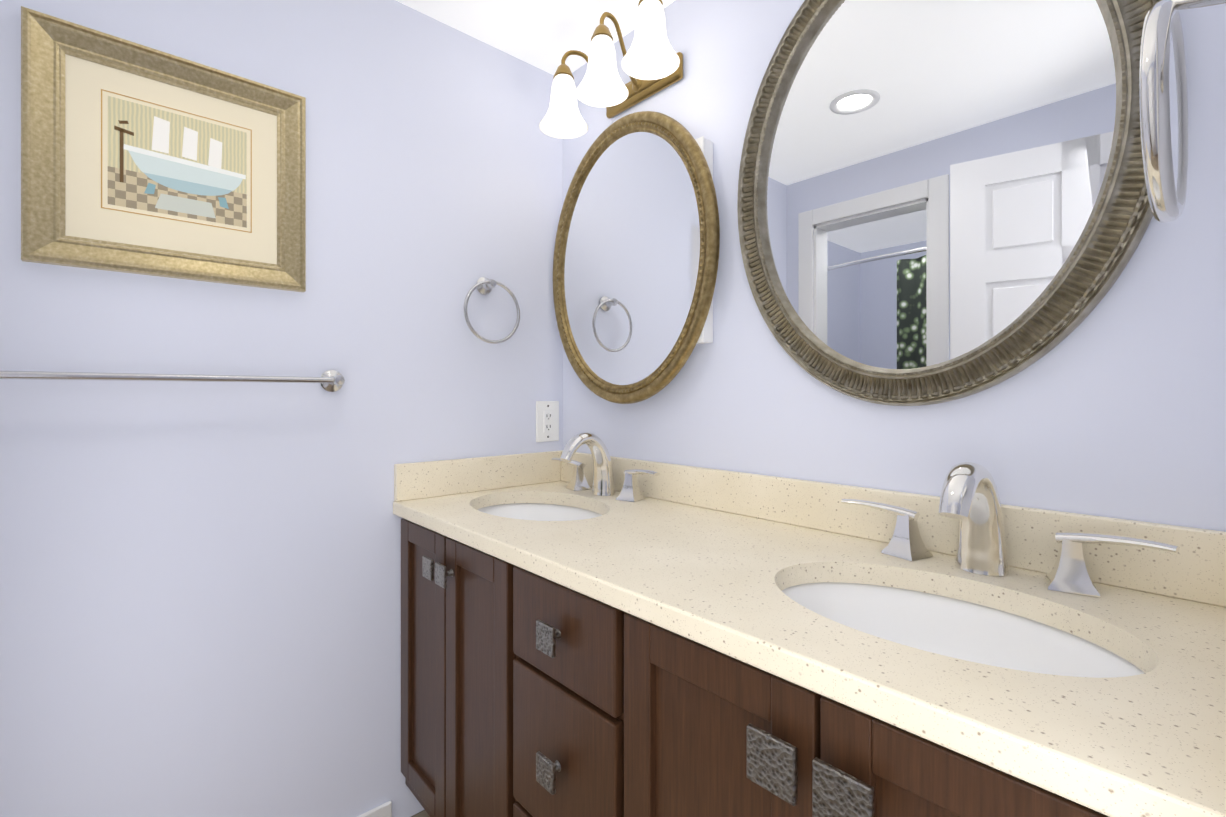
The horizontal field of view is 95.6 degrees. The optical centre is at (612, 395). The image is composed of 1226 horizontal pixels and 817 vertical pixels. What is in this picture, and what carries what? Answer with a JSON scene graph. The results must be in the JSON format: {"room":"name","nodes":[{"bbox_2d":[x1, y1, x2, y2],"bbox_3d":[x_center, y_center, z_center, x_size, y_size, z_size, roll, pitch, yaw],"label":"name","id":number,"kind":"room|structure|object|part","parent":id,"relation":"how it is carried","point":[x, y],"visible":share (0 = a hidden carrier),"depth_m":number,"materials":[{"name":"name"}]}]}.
{"room":"bathroom","nodes":[
{"label":"bathroom","id":0,"kind":"room"},
{"bbox_2d":[0,0,562,816],"bbox_3d":[-0.710,0.047,1.404,1.450,2.240,0.001,0,0,-42],"label":"wall","id":1,"kind":"structure","parent":0,"point":[200,598],"depth_m":1.31,"materials":[{"name":"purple paint"}]},
{"bbox_2d":[21,6,305,291],"bbox_3d":[-0.922,-0.485,1.190,0.473,0.468,0.027,0,0,-42],"label":"picture frame","id":2,"kind":"object","parent":1,"relation":"attached to","point":[136,158],"visible":1,"depth_m":1.16,"materials":[{"name":"beige"}]},
{"bbox_2d":[108,96,246,227],"bbox_3d":[-0.928,-0.493,1.196,0.236,0.218,0.001,0,0,-42],"label":"art","id":3,"kind":"object","parent":2,"relation":"attached to","point":[166,162],"depth_m":1.19,"materials":[{"name":"multicoloured paper"}]},
{"bbox_2d":[0,370,344,391],"bbox_3d":[-0.912,-0.036,1.170,0.666,0.056,0.070,0,0,-42],"label":"bar","id":4,"kind":"object","parent":1,"relation":"attached to","point":[331,380],"visible":1,"depth_m":1.15,"materials":[{"name":"silver metal"}]},
{"bbox_2d":[357,801,391,816],"bbox_3d":[-0.910,1.129,1.212,0.845,0.075,0.012,0,0,-42],"label":"baseboard","id":5,"kind":"structure","parent":1,"relation":"attached to","point":[384,810],"depth_m":1.47,"materials":[{"name":"white wood"}]},
{"bbox_2d":[394,452,552,499],"bbox_3d":[-0.384,0.237,1.682,0.547,0.100,0.020,0,0,-42],"label":"backsplash","id":6,"kind":"structure","parent":1,"relation":"attached to","point":[412,481],"depth_m":1.63,"materials":[{"name":"beige stone"}]},
{"bbox_2d":[464,277,519,343],"bbox_3d":[-0.369,-0.256,1.667,0.188,0.205,0.058,0,0,-42],"label":"towel ring","id":7,"kind":"object","parent":1,"relation":"attached to","point":[484,285],"visible":1,"depth_m":1.66,"materials":[{"name":"silver metal"}]},
{"bbox_2d":[536,401,558,441],"bbox_3d":[-0.216,0.087,1.840,0.092,0.134,0.009,0,0,-42],"label":"electrical outlet plate","id":8,"kind":"object","parent":1,"relation":"attached to","point":[547,421],"visible":1,"depth_m":1.83,"materials":[{"name":"white plastic"}]},
{"bbox_2d":[411,810,429,816],"bbox_3d":[-0.653,1.167,0.109,3.100,0.001,2.800,0,0,-42],"label":"floor","id":9,"kind":"structure","parent":0,"point":[423,813],"depth_m":1.55,"materials":[{"name":"tile"}]},
{"bbox_2d":[393,512,1152,816],"bbox_3d":[0.129,0.744,1.114,0.588,0.845,1.547,0,0,-42],"label":"bathroom vanity","id":10,"kind":"object","parent":9,"relation":"on","point":[597,632],"depth_m":0.86,"materials":[{"name":"brown wood"}]},
{"bbox_2d":[393,480,1225,816],"bbox_3d":[0.135,0.304,1.119,0.572,0.035,1.552,0,0,-42],"label":"countertop","id":11,"kind":"structure","parent":10,"relation":"on","point":[692,567],"depth_m":0.67,"materials":[{"name":"beige stone"}]},
{"bbox_2d":[469,492,612,527],"bbox_3d":[-0.197,0.390,1.463,0.361,0.160,0.502,0,0,-42],"label":"sink","id":12,"kind":"object","parent":11,"relation":"in","point":[537,509],"depth_m":1.64,"materials":[{"name":"white ceramic"}]},
{"bbox_2d":[549,432,664,503],"bbox_3d":[-0.070,0.195,1.577,0.185,0.181,0.457,0,0,-42],"label":"faucet","id":13,"kind":"object","parent":11,"relation":"on","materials":[{"name":"silver metal"}]},
{"bbox_2d":[753,560,1164,715],"bbox_3d":[0.436,0.390,0.761,0.361,0.160,0.502,0,0,-42],"label":"sink","id":14,"kind":"object","parent":11,"relation":"in","point":[1113,664],"depth_m":0.83,"materials":[{"name":"white ceramic"}]},
{"bbox_2d":[837,462,1184,599],"bbox_3d":[0.563,0.195,0.875,0.185,0.181,0.457,0,0,-42],"label":"faucet","id":15,"kind":"object","parent":11,"relation":"on","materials":[{"name":"silver metal"}]},
{"bbox_2d":[396,0,674,74],"bbox_3d":[-0.653,-1.073,0.109,3.100,0.001,2.800,0,0,-42],"label":"ceiling","id":16,"kind":"structure","parent":0,"point":[546,35],"depth_m":1.60,"materials":[{"name":"white paint"}]},
{"bbox_2d":[563,0,1225,531],"bbox_3d":[0.338,0.047,1.300,0.034,2.240,1.556,0,0,-42],"label":"wall","id":17,"kind":"structure","parent":0,"point":[940,201],"depth_m":1.01,"materials":[{"name":"purple paint"}]},
{"bbox_2d":[539,0,682,138],"bbox_3d":[0.008,-0.904,1.512,0.233,0.258,0.492,0,0,-42],"label":"light bar","id":18,"kind":"object","parent":17,"relation":"attached to","point":[652,62],"visible":1,"depth_m":1.48,"materials":[{"name":"white glass"}]},
{"bbox_2d":[553,111,719,403],"bbox_3d":[0.043,-0.383,1.597,0.067,0.816,0.666,0,0,-42],"label":"mirror","id":19,"kind":"object","parent":17,"relation":"attached to","point":[636,255],"visible":1,"depth_m":1.54,"materials":[{"name":"white"}]},
{"bbox_2d":[621,458,1225,607],"bbox_3d":[0.340,0.237,1.303,0.021,0.100,1.552,0,0,-42],"label":"backsplash","id":20,"kind":"structure","parent":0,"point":[810,504],"depth_m":1.10,"materials":[{"name":"beige stone"}]},
{"bbox_3d":[0.369,0.047,0.207,1.450,2.240,0.110,0,0,-42],"label":"wall","id":21,"kind":"structure","parent":0,"visible":0},
{"bbox_2d":[1139,0,1225,222],"bbox_3d":[0.546,-0.280,0.503,0.269,0.214,0.092,0,0,-42],"label":"magnifying mirror","id":22,"kind":"object","parent":21,"relation":"attached to","point":[1163,100],"visible":1,"depth_m":0.50,"materials":[{"name":"silver metal"}]},
{"bbox_3d":[0.547,-0.276,0.549,0.172,0.172,0.016,0,0,-42],"label":"glass","id":23,"kind":"part","parent":22,"relation":"part of","materials":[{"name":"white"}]},
{"bbox_3d":[0.512,-0.330,0.469,0.172,0.113,0.086,0,0,-42],"label":"arm","id":24,"kind":"part","parent":22,"relation":"part of"}
]}

